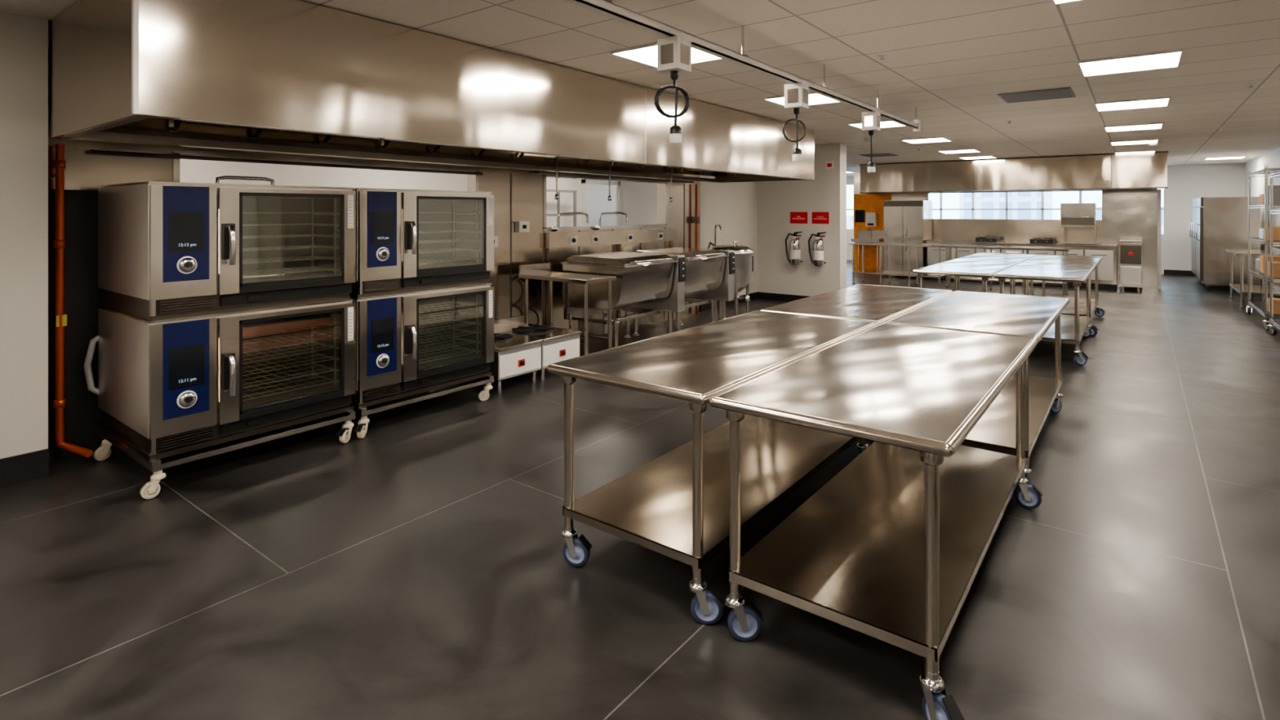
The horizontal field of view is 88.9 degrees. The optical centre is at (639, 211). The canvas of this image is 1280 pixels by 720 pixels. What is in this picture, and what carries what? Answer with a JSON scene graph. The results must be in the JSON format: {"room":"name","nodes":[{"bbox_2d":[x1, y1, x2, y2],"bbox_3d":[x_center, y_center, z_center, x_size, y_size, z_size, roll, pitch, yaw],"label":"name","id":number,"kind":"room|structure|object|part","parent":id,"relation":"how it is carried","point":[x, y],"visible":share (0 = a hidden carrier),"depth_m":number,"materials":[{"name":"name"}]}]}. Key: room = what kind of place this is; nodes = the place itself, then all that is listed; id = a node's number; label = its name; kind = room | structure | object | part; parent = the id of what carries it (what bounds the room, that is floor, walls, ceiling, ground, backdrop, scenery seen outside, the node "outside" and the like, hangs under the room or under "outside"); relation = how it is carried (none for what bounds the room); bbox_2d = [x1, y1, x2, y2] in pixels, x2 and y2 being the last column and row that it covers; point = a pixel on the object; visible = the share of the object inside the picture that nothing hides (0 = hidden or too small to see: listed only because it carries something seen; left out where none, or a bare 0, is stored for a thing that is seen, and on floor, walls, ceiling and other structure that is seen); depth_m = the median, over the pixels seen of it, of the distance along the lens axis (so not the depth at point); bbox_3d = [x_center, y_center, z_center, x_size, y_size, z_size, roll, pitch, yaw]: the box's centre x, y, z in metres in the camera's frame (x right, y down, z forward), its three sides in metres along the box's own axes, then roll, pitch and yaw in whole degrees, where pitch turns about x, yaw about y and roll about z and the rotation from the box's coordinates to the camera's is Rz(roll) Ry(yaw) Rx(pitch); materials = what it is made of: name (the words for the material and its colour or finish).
{"room":"commercial kitchen","nodes":[
{"label":"commercial kitchen","id":0,"kind":"room"},
{"bbox_2d":[0,11,48,458],"bbox_3d":[-5.220,0.215,2.072,0.430,2.730,4.950,0,0,37],"label":"wall","id":1,"kind":"structure","parent":0,"point":[24,39],"depth_m":3.82,"materials":[{"name":"paint"}]},
{"bbox_2d":[0,448,48,487],"bbox_3d":[-5.043,1.500,1.937,0.015,0.160,4.950,0,0,37],"label":"baseboard","id":2,"kind":"structure","parent":1,"relation":"attached to","point":[15,469],"depth_m":3.81,"materials":[{"name":"black rubber"}]},
{"bbox_2d":[48,30,757,460],"bbox_3d":[-0.876,0.215,8.003,0.126,2.730,9.750,0,0,37],"label":"wall","id":3,"kind":"structure","parent":0,"point":[517,193],"depth_m":5.77,"materials":[{"name":"metal"}]},
{"bbox_2d":[53,144,93,457],"bbox_3d":[-3.554,0.541,4.070,0.406,1.922,0.074,0,0,20],"label":"gas pipe","id":4,"kind":"object","parent":3,"relation":"attached to","point":[60,163],"visible":1,"depth_m":4.08,"materials":[{"name":"orange metal"}]},
{"bbox_2d":[88,149,693,182],"bbox_3d":[-1.390,-0.420,7.137,0.028,0.087,7.250,0,0,37],"label":"pipe","id":5,"kind":"object","parent":3,"relation":"attached to","point":[91,151],"visible":0.99,"depth_m":5.37,"materials":[{"name":"metal"}]},
{"bbox_2d":[173,148,666,231],"bbox_3d":[-1.529,-0.100,7.155,0.147,0.700,6.150,0,0,37],"label":"trim","id":6,"kind":"structure","parent":3,"relation":"attached to","point":[473,180],"depth_m":6.60,"materials":[{"name":"metal"}]},
{"bbox_2d":[493,221,529,247],"bbox_3d":[-1.446,0.245,7.085,0.075,0.270,0.600,0,0,37],"label":"outlet box","id":7,"kind":"object","parent":3,"relation":"attached to","point":[520,226],"visible":0.64,"depth_m":7.21,"materials":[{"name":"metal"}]},
{"bbox_2d":[518,275,539,324],"bbox_3d":[-1.243,1.143,7.300,0.128,0.852,0.216,0,0,37],"label":"hose","id":8,"kind":"object","parent":3,"relation":"attached to","point":[522,279],"visible":0.48,"depth_m":7.30,"materials":[{"name":"black plastic"}]},
{"bbox_2d":[551,212,627,231],"bbox_3d":[-0.593,0.123,8.053,0.254,0.234,1.133,0,0,37],"label":"pot filler faucet","id":9,"kind":"object","parent":3,"relation":"attached to","point":[596,227],"visible":1,"depth_m":7.81,"materials":[{"name":"silver metal"}]},
{"bbox_2d":[692,184,699,313],"bbox_3d":[0.866,0.580,10.101,0.095,2.000,0.080,0,0,37],"label":"conduit","id":10,"kind":"object","parent":3,"relation":"attached to","point":[695,219],"visible":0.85,"depth_m":10.08,"materials":[{"name":"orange metal"}]},
{"bbox_2d":[699,292,757,311],"bbox_3d":[1.538,1.520,11.054,0.015,0.120,1.930,0,0,37],"label":"baseboard","id":11,"kind":"structure","parent":3,"relation":"attached to","point":[753,295],"depth_m":10.98,"materials":[{"name":"black rubber"}]},
{"bbox_2d":[180,159,657,226],"bbox_3d":[-1.410,0.215,11.779,0.150,2.730,25.000,0,0,37],"label":"wall","id":12,"kind":"structure","parent":0,"point":[638,201],"depth_m":8.99,"materials":[{"name":"white paint"}]},
{"bbox_2d":[581,179,620,226],"bbox_3d":[-0.717,0.495,12.476,0.100,2.170,1.090,0,0,37],"label":"door","id":13,"kind":"structure","parent":12,"relation":"in","point":[594,193],"depth_m":12.44,"materials":[{"name":"metal"}]},
{"bbox_2d":[0,259,1279,719],"bbox_3d":[2.701,1.655,8.635,10.600,0.150,25.400,0,0,37],"label":"floor","id":14,"kind":"structure","parent":0,"point":[415,567],"depth_m":2.85,"materials":[{"name":"grey concrete"}]},
{"bbox_2d":[84,175,355,498],"bbox_3d":[-2.716,0.669,4.301,1.115,1.822,1.243,0,0,37],"label":"stack","id":15,"kind":"object","parent":14,"relation":"on","point":[227,312],"depth_m":3.93,"materials":[{"name":"metal"}]},
{"bbox_3d":[-2.723,-0.204,4.506,0.100,0.076,0.410,0,0,37],"label":"oven flue guard","id":16,"kind":"part","parent":15,"relation":"part of","materials":[{"name":"silver metal"}]},
{"bbox_2d":[349,187,493,438],"bbox_3d":[-1.965,0.708,5.260,1.098,1.745,1.239,0,0,37],"label":"stack","id":17,"kind":"object","parent":14,"relation":"on","point":[422,293],"visible":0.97,"depth_m":4.95,"materials":[{"name":"metal"}]},
{"bbox_2d":[488,331,542,393],"bbox_3d":[-1.377,1.340,6.057,0.855,0.480,0.510,0,0,37],"label":"range","id":18,"kind":"object","parent":14,"relation":"on","point":[514,355],"visible":0.56,"depth_m":5.81,"materials":[{"name":"metal"}]},
{"bbox_2d":[493,315,581,381],"bbox_3d":[-1.061,1.340,6.470,0.855,0.480,0.510,0,0,37],"label":"range","id":19,"kind":"object","parent":14,"relation":"on","point":[558,344],"visible":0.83,"depth_m":6.31,"materials":[{"name":"metal"}]},
{"bbox_2d":[519,262,616,355],"bbox_3d":[-0.778,1.080,6.934,0.980,1.000,0.470,0,0,37],"label":"stand","id":20,"kind":"object","parent":14,"relation":"on","point":[542,271],"visible":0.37,"depth_m":6.83,"materials":[{"name":"metal"}]},
{"bbox_2d":[544,228,677,330],"bbox_3d":[-0.267,0.915,8.614,0.099,1.330,2.640,0,0,37],"label":"chase","id":21,"kind":"object","parent":14,"relation":"on","point":[565,239],"visible":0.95,"depth_m":8.33,"materials":[{"name":"metal"}]},
{"bbox_2d":[560,251,685,347],"bbox_3d":[-0.158,1.038,7.555,1.010,1.085,1.130,0,0,37],"label":"pan","id":22,"kind":"object","parent":14,"relation":"on","point":[647,284],"visible":0.78,"depth_m":7.30,"materials":[{"name":"metal"}]},
{"bbox_2d":[631,247,735,335],"bbox_3d":[0.565,1.038,8.500,1.010,1.085,1.130,0,0,37],"label":"pan","id":23,"kind":"object","parent":14,"relation":"on","point":[709,273],"visible":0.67,"depth_m":8.38,"materials":[{"name":"metal"}]},
{"bbox_2d":[546,310,877,624],"bbox_3d":[0.533,1.130,3.451,0.854,0.900,2.031,0,0,37],"label":"work table","id":24,"kind":"object","parent":14,"relation":"on","point":[675,505],"visible":0.81,"depth_m":3.01,"materials":[{"name":"metal"}]},
{"bbox_2d":[706,224,753,322],"bbox_3d":[1.282,0.884,9.354,0.685,1.392,0.804,0,0,11],"label":"kettle","id":25,"kind":"object","parent":14,"relation":"on","point":[744,255],"visible":0.58,"depth_m":9.07,"materials":[{"name":"metal"}]},
{"bbox_2d":[760,284,953,446],"bbox_3d":[1.766,1.130,5.082,0.883,0.900,2.030,0,0,37],"label":"work table","id":26,"kind":"object","parent":14,"relation":"on","point":[877,304],"visible":0.14,"depth_m":4.88,"materials":[{"name":"metal"}]},
{"bbox_2d":[851,227,884,275],"bbox_3d":[5.780,0.994,16.531,0.700,1.172,0.486,0,0,37],"label":"sink","id":27,"kind":"object","parent":14,"relation":"on","point":[868,235],"visible":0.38,"depth_m":16.57,"materials":[{"name":"metal"}]},
{"bbox_2d":[709,322,1042,719],"bbox_3d":[1.192,1.130,2.947,0.884,0.900,2.030,0,0,37],"label":"work table","id":28,"kind":"object","parent":14,"relation":"on","point":[891,549],"visible":1,"depth_m":2.52,"materials":[{"name":"metal"}]},
{"bbox_2d":[848,241,950,289],"bbox_3d":[5.515,1.130,13.879,1.900,0.900,0.750,0,0,37],"label":"countertop","id":29,"kind":"structure","parent":14,"relation":"on","point":[863,271],"depth_m":13.79,"materials":[{"name":"metal"}]},
{"bbox_2d":[884,200,932,278],"bbox_3d":[6.445,0.660,15.705,0.900,1.840,0.920,0,0,37],"label":"refrigerator","id":30,"kind":"object","parent":14,"relation":"on","point":[910,221],"visible":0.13,"depth_m":15.39,"materials":[{"name":"metal"}]},
{"bbox_2d":[911,259,1018,294],"bbox_3d":[4.117,1.130,8.138,0.854,0.900,2.030,0,0,37],"label":"work table","id":31,"kind":"object","parent":14,"relation":"on","point":[984,269],"visible":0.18,"depth_m":7.72,"materials":[{"name":"metal"}]},
{"bbox_2d":[883,290,1070,492],"bbox_3d":[2.434,1.130,4.571,0.830,0.900,2.030,0,0,37],"label":"work table","id":32,"kind":"object","parent":14,"relation":"on","point":[996,313],"visible":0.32,"depth_m":4.27,"materials":[{"name":"metal"}]},
{"bbox_2d":[954,252,1037,295],"bbox_3d":[5.364,1.130,9.766,0.857,0.900,2.042,0,0,37],"label":"work table","id":33,"kind":"object","parent":14,"relation":"on","point":[981,256],"visible":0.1,"depth_m":9.63,"materials":[{"name":"metal"}]},
{"bbox_2d":[944,244,1071,297],"bbox_3d":[7.112,1.130,12.658,2.080,0.900,0.750,0,0,37],"label":"countertop","id":34,"kind":"structure","parent":14,"relation":"on","point":[1064,250],"depth_m":12.49,"materials":[{"name":"metal"}]},
{"bbox_2d":[926,236,1117,290],"bbox_3d":[8.295,1.075,14.346,3.550,1.010,0.870,0,0,37],"label":"under-counter cooking line","id":35,"kind":"object","parent":14,"relation":"on","point":[1108,266],"depth_m":13.72,"materials":[{"name":"metal"}]},
{"bbox_3d":[7.818,0.625,14.652,0.420,0.109,0.525,0,0,37],"label":"countertop burner","id":36,"kind":"part","parent":35,"relation":"part of","materials":[{"name":"black metal"}]},
{"bbox_3d":[8.652,0.625,14.014,0.420,0.109,0.525,0,0,37],"label":"countertop burner","id":37,"kind":"part","parent":35,"relation":"part of","materials":[{"name":"black metal"}]},
{"bbox_2d":[1060,203,1097,244],"bbox_3d":[9.207,0.253,13.687,0.600,0.845,0.770,0,0,37],"label":"salamander broiler","id":38,"kind":"object","parent":35,"relation":"on","point":[1072,215],"visible":1,"depth_m":13.44,"materials":[{"name":"metal"}]},
{"bbox_2d":[993,262,1095,365],"bbox_3d":[4.773,1.130,7.636,0.877,0.900,2.046,0,0,37],"label":"work table","id":39,"kind":"object","parent":14,"relation":"on","point":[1074,327],"visible":0.52,"depth_m":7.21,"materials":[{"name":"metal"}]},
{"bbox_2d":[1021,254,1105,336],"bbox_3d":[6.019,1.130,9.257,0.882,0.900,2.030,0,0,37],"label":"work table","id":40,"kind":"object","parent":14,"relation":"on","point":[1068,309],"visible":0.48,"depth_m":9.20,"materials":[{"name":"metal"}]},
{"bbox_2d":[1120,239,1142,292],"bbox_3d":[9.843,1.080,13.078,0.350,1.000,0.865,0,0,37],"label":"fryer","id":41,"kind":"object","parent":14,"relation":"on","point":[1131,251],"visible":1,"depth_m":12.76,"materials":[{"name":"metal"}]},
{"bbox_2d":[1189,198,1199,279],"bbox_3d":[12.713,0.650,14.354,0.942,1.860,1.350,0,0,37],"label":"refrigerator","id":42,"kind":"object","parent":14,"relation":"on","point":[1193,201],"visible":0.02,"depth_m":14.53,"materials":[{"name":"metal"}]},
{"bbox_2d":[1193,196,1260,290],"bbox_3d":[11.878,0.650,13.262,0.942,1.860,1.300,0,0,37],"label":"refrigerator","id":43,"kind":"object","parent":14,"relation":"on","point":[1221,224],"visible":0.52,"depth_m":12.77,"materials":[{"name":"metal"}]},
{"bbox_2d":[1225,248,1279,308],"bbox_3d":[10.435,1.130,11.029,0.680,0.900,1.600,0,0,37],"label":"side table","id":44,"kind":"object","parent":14,"relation":"on","point":[1242,288],"visible":0.6,"depth_m":10.81,"materials":[{"name":"metal"}]},
{"bbox_2d":[1246,164,1279,329],"bbox_3d":[9.077,0.480,9.236,0.563,2.200,1.828,0,0,37],"label":"wire shelving unit","id":45,"kind":"object","parent":14,"relation":"on","point":[1263,306],"visible":0.86,"depth_m":8.99,"materials":[{"name":"silver metal"}]},
{"bbox_2d":[1255,185,1279,314],"bbox_3d":[9.109,0.509,9.253,0.390,1.732,1.566,0,0,37],"label":"boxes","id":46,"kind":"object","parent":45,"relation":"on","point":[1260,263],"visible":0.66,"depth_m":9.01,"materials":[{"name":"cardboard"}]},
{"bbox_2d":[1267,170,1279,334],"bbox_3d":[7.801,0.530,7.567,0.561,2.100,1.831,0,0,37],"label":"wire shelving unit","id":47,"kind":"object","parent":14,"relation":"on","point":[1273,331],"visible":1,"depth_m":8.36,"materials":[{"name":"silver metal"}]},
{"bbox_2d":[0,0,1279,176],"bbox_3d":[2.701,-1.225,8.635,10.600,0.150,25.400,0,0,37],"label":"ceiling","id":48,"kind":"structure","parent":0,"point":[950,60],"depth_m":4.85,"materials":[{"name":"tile"}]},
{"bbox_2d":[50,0,814,182],"bbox_3d":[-0.550,-0.772,6.514,1.592,0.735,7.760,0,0,37],"label":"exhaust hood","id":49,"kind":"object","parent":48,"relation":"attached to","point":[284,70],"visible":0.97,"depth_m":4.00,"materials":[{"name":"metal"}]},
{"bbox_2d":[48,48,50,105],"bbox_3d":[-1.288,-0.845,7.090,0.260,0.350,7.700,0,0,37],"label":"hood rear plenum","id":50,"kind":"object","parent":49,"relation":"attached to","point":[49,50],"visible":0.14,"depth_m":4.09,"materials":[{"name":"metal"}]},
{"bbox_2d":[131,0,138,114],"bbox_3d":[-2.278,-0.790,2.945,0.027,0.700,0.020,0,0,37],"label":"trim","id":51,"kind":"structure","parent":49,"relation":"attached to","point":[135,3],"depth_m":2.94,"materials":[{"name":"white paint"}]},
{"bbox_2d":[554,155,672,201],"bbox_3d":[-0.628,-0.424,6.586,0.044,0.619,7.300,0,0,37],"label":"pipe","id":52,"kind":"object","parent":49,"relation":"attached to","point":[556,197],"visible":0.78,"depth_m":6.97,"materials":[{"name":"silver metal"}]},
{"bbox_2d":[610,42,721,67],"bbox_3d":[0.224,-1.140,4.738,0.624,0.020,0.624,0,0,37],"label":"ceiling light panel","id":53,"kind":"object","parent":48,"relation":"in","point":[646,54],"depth_m":4.75,"materials":[{"name":"white plastic"}]},
{"bbox_2d":[654,35,691,144],"bbox_3d":[0.175,-0.633,3.442,0.142,0.550,0.151,0,0,37],"label":"outlet","id":54,"kind":"object","parent":48,"relation":"hanging from","point":[673,52],"visible":1,"depth_m":3.42,"materials":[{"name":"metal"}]},
{"bbox_2d":[563,0,919,132],"bbox_3d":[-0.298,-1.014,2.821,0.060,0.268,11.120,0,0,37],"label":"support rail","id":55,"kind":"object","parent":48,"relation":"hanging from","point":[605,7],"depth_m":3.87,"materials":[{"name":"silver metal"}]},
{"bbox_2d":[782,82,808,161],"bbox_3d":[1.116,-0.633,4.673,0.142,0.550,0.151,0,0,37],"label":"outlet","id":56,"kind":"object","parent":48,"relation":"hanging from","point":[796,95],"visible":1,"depth_m":4.65,"materials":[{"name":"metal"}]},
{"bbox_2d":[763,92,839,106],"bbox_3d":[1.682,-1.140,6.645,0.624,0.020,0.624,0,0,37],"label":"ceiling light panel","id":57,"kind":"object","parent":48,"relation":"in","point":[814,98],"depth_m":6.66,"materials":[{"name":"white plastic"}]},
{"bbox_2d":[863,137,873,142],"bbox_3d":[3.617,-1.124,10.327,0.140,0.050,0.140,0,0,37],"label":"smoke detector","id":58,"kind":"object","parent":48,"relation":"attached to","point":[864,140],"visible":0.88,"depth_m":10.29,"materials":[{"name":"white plastic"}]},
{"bbox_2d":[862,111,880,172],"bbox_3d":[2.120,-0.633,5.980,0.134,0.550,0.134,0,0,37],"label":"outlet","id":59,"kind":"object","parent":48,"relation":"hanging from","point":[871,121],"visible":1,"depth_m":5.94,"materials":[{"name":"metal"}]},
{"bbox_2d":[847,120,906,128],"bbox_3d":[3.140,-1.140,8.551,0.624,0.020,0.624,0,0,37],"label":"ceiling light panel","id":60,"kind":"object","parent":48,"relation":"in","point":[884,123],"depth_m":8.54,"materials":[{"name":"white plastic"}]},
{"bbox_2d":[860,153,898,157],"bbox_3d":[4.864,-1.141,13.275,0.600,0.017,0.600,0,0,37],"label":"ceiling vent","id":61,"kind":"object","parent":48,"relation":"in","point":[875,154],"visible":1,"depth_m":13.20,"materials":[{"name":"grey metal"}]},
{"bbox_2d":[877,54,887,61],"bbox_3d":[1.785,-1.131,4.803,0.068,0.037,0.070,0,0,37],"label":"sprinkler","id":62,"kind":"object","parent":48,"relation":"attached to","point":[882,56],"visible":1,"depth_m":4.79,"materials":[{"name":"white plastic"}]},
{"bbox_2d":[901,136,952,143],"bbox_3d":[4.598,-1.140,10.457,0.624,0.020,0.624,0,0,37],"label":"ceiling light panel","id":63,"kind":"object","parent":48,"relation":"in","point":[930,140],"depth_m":10.39,"materials":[{"name":"white plastic"}]},
{"bbox_2d":[937,148,981,153],"bbox_3d":[6.056,-1.140,12.364,0.624,0.020,0.624,0,0,37],"label":"ceiling light panel","id":64,"kind":"object","parent":48,"relation":"in","point":[967,150],"depth_m":12.37,"materials":[{"name":"white plastic"}]},
{"bbox_2d":[958,155,997,159],"bbox_3d":[7.149,-1.140,13.794,0.624,0.020,0.624,0,0,37],"label":"ceiling light panel","id":65,"kind":"object","parent":48,"relation":"in","point":[988,156],"depth_m":13.70,"materials":[{"name":"white plastic"}]},
{"bbox_2d":[859,151,1168,194],"bbox_3d":[7.978,-0.790,14.524,5.850,0.700,0.994,0,0,37],"label":"exhaust hood","id":66,"kind":"object","parent":48,"relation":"hanging from","point":[1148,170],"visible":0.97,"depth_m":13.79,"materials":[{"name":"metal"}]},
{"bbox_2d":[997,87,1075,102],"bbox_3d":[3.920,-1.141,6.444,0.600,0.017,0.600,0,0,37],"label":"ceiling vent","id":67,"kind":"object","parent":48,"relation":"in","point":[1064,92],"visible":1,"depth_m":6.37,"materials":[{"name":"grey metal"}]},
{"bbox_2d":[1051,0,1081,4],"bbox_3d":[2.321,-1.140,3.134,0.624,0.020,0.624,0,0,37],"label":"ceiling light panel","id":68,"kind":"object","parent":48,"relation":"in","point":[1055,2],"depth_m":3.52,"materials":[{"name":"white plastic"}]},
{"bbox_2d":[1077,48,1183,76],"bbox_3d":[3.779,-1.140,5.041,0.624,0.020,0.624,0,0,37],"label":"ceiling light panel","id":69,"kind":"object","parent":48,"relation":"in","point":[1171,58],"depth_m":5.01,"materials":[{"name":"white plastic"}]},
{"bbox_2d":[1094,96,1170,111],"bbox_3d":[5.237,-1.140,6.947,0.624,0.020,0.624,0,0,37],"label":"ceiling light panel","id":70,"kind":"object","parent":48,"relation":"in","point":[1156,101],"depth_m":6.91,"materials":[{"name":"white plastic"}]},
{"bbox_2d":[1103,122,1163,132],"bbox_3d":[6.695,-1.140,8.854,0.624,0.020,0.624,0,0,37],"label":"ceiling light panel","id":71,"kind":"object","parent":48,"relation":"in","point":[1157,125],"depth_m":8.79,"materials":[{"name":"white plastic"}]},
{"bbox_2d":[1110,138,1159,145],"bbox_3d":[8.153,-1.140,10.760,0.624,0.020,0.624,0,0,37],"label":"ceiling light panel","id":72,"kind":"object","parent":48,"relation":"in","point":[1153,140],"depth_m":10.76,"materials":[{"name":"white plastic"}]},
{"bbox_2d":[1114,150,1155,154],"bbox_3d":[9.611,-1.140,12.667,0.624,0.020,0.624,0,0,37],"label":"ceiling light panel","id":73,"kind":"object","parent":48,"relation":"in","point":[1145,151],"depth_m":12.48,"materials":[{"name":"white plastic"}]},
{"bbox_2d":[1148,142,1159,146],"bbox_3d":[8.602,-1.124,10.920,0.140,0.050,0.140,0,0,37],"label":"smoke detector","id":74,"kind":"object","parent":48,"relation":"attached to","point":[1157,144],"visible":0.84,"depth_m":10.88,"materials":[{"name":"white plastic"}]},
{"bbox_2d":[1204,155,1246,159],"bbox_3d":[12.450,-1.140,13.894,0.624,0.020,0.624,0,0,37],"label":"ceiling light panel","id":75,"kind":"object","parent":48,"relation":"in","point":[1230,157],"depth_m":13.88,"materials":[{"name":"white plastic"}]},
{"bbox_2d":[1245,83,1255,88],"bbox_3d":[5.495,-1.131,5.869,0.068,0.037,0.070,0,0,37],"label":"sprinkler","id":76,"kind":"object","parent":48,"relation":"attached to","point":[1249,84],"visible":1,"depth_m":5.86,"materials":[{"name":"white plastic"}]},
{"bbox_2d":[757,142,846,296],"bbox_3d":[2.782,0.215,11.531,1.650,2.730,0.300,0,0,37],"label":"wall","id":77,"kind":"structure","parent":0,"point":[827,193],"depth_m":11.27,"materials":[{"name":"paint"}]},
{"bbox_2d":[757,292,809,301],"bbox_3d":[2.738,1.520,11.367,1.540,0.120,0.015,0,0,37],"label":"baseboard","id":78,"kind":"structure","parent":77,"relation":"attached to","point":[775,296],"depth_m":11.56,"materials":[{"name":"black rubber"}]},
{"bbox_2d":[785,231,802,265],"bbox_3d":[2.676,0.632,11.298,0.295,0.575,0.198,0,0,37],"label":"fire extinguisher","id":79,"kind":"object","parent":77,"relation":"attached to","point":[795,251],"visible":1,"depth_m":11.22,"materials":[{"name":"silver metal"}]},
{"bbox_2d":[790,212,807,223],"bbox_3d":[2.764,0.110,11.351,0.320,0.200,0.007,0,0,37],"label":"fire extinguisher sign","id":80,"kind":"object","parent":77,"relation":"attached to","point":[795,217],"visible":1,"depth_m":11.35,"materials":[{"name":"red plastic"}]},
{"bbox_2d":[808,231,826,266],"bbox_3d":[3.009,0.632,11.043,0.295,0.575,0.198,0,0,37],"label":"fire extinguisher","id":81,"kind":"object","parent":77,"relation":"attached to","point":[818,245],"visible":1,"depth_m":10.96,"materials":[{"name":"silver metal"}]},
{"bbox_2d":[812,212,828,223],"bbox_3d":[3.073,0.110,11.114,0.300,0.200,0.007,0,0,37],"label":"fire extinguisher sign","id":82,"kind":"object","parent":77,"relation":"attached to","point":[817,217],"visible":1,"depth_m":11.11,"materials":[{"name":"red plastic"}]},
{"bbox_2d":[826,161,833,168],"bbox_3d":[3.200,-0.780,11.001,0.120,0.120,0.033,0,0,37],"label":"fire alarm strobe","id":83,"kind":"object","parent":77,"relation":"attached to","point":[829,165],"visible":1,"depth_m":10.99,"materials":[{"name":"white plastic"}]},
{"bbox_2d":[853,172,1160,289],"bbox_3d":[8.098,0.280,15.150,6.260,2.600,0.132,0,0,37],"label":"wall","id":84,"kind":"structure","parent":0,"point":[1131,214],"depth_m":14.26,"materials":[{"name":"metal"}]},
{"bbox_2d":[854,209,864,222],"bbox_3d":[5.686,0.120,16.877,0.230,0.320,0.051,0,0,37],"label":"wall monitor","id":85,"kind":"object","parent":84,"relation":"attached to","point":[859,214],"visible":1,"depth_m":16.86,"materials":[{"name":"black plastic"}]},
{"bbox_2d":[865,212,876,226],"bbox_3d":[5.907,0.205,16.655,0.250,0.350,0.136,0,0,37],"label":"paper towel dispenser","id":86,"kind":"object","parent":84,"relation":"attached to","point":[870,217],"visible":1,"depth_m":16.60,"materials":[{"name":"white plastic"}]},
{"bbox_2d":[846,163,1244,274],"bbox_3d":[10.355,0.215,18.644,10.200,2.730,0.200,0,0,37],"label":"wall","id":87,"kind":"structure","parent":0,"point":[1185,183],"depth_m":16.13,"materials":[{"name":"white paint"}]},
{"bbox_2d":[846,182,1164,236],"bbox_3d":[9.738,-0.145,19.097,8.730,1.550,0.070,0,0,37],"label":"window","id":88,"kind":"structure","parent":87,"relation":"in","point":[1042,208],"depth_m":18.57,"materials":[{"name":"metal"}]},
{"bbox_2d":[1164,269,1195,275],"bbox_3d":[13.737,1.520,15.922,1.480,0.120,0.015,0,0,37],"label":"baseboard","id":89,"kind":"structure","parent":87,"relation":"attached to","point":[1166,271],"depth_m":16.19,"materials":[{"name":"black rubber"}]},
{"bbox_2d":[1244,146,1279,288],"bbox_3d":[6.812,0.215,5.492,0.150,2.730,25.000,0,0,37],"label":"wall","id":90,"kind":"structure","parent":0,"point":[1272,158],"depth_m":13.19,"materials":[{"name":"white paint"}]},
{"label":"outside","id":91,"kind":"structure","parent":0,"visible":0},
{"bbox_3d":[45.232,13.680,67.380,110.000,0.200,118.000,0,0,37],"label":"ground","id":92,"kind":"structure","parent":91,"visible":0},
{"bbox_2d":[846,215,853,229],"bbox_3d":[27.616,7.080,87.146,14.000,13.000,12.000,0,0,37],"label":"office building","id":93,"kind":"structure","parent":92,"relation":"on","point":[850,219],"depth_m":80.81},
{"bbox_2d":[959,191,1052,219],"bbox_3d":[52.474,3.080,93.314,10.000,21.000,12.000,0,0,37],"label":"office building","id":94,"kind":"structure","parent":92,"relation":"on","point":[1016,200],"depth_m":88.62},
{"bbox_2d":[1097,206,1163,234],"bbox_3d":[48.012,6.580,65.254,9.000,14.000,12.000,0,0,37],"label":"office building","id":95,"kind":"structure","parent":92,"relation":"on","point":[1099,211],"depth_m":58.60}
]}

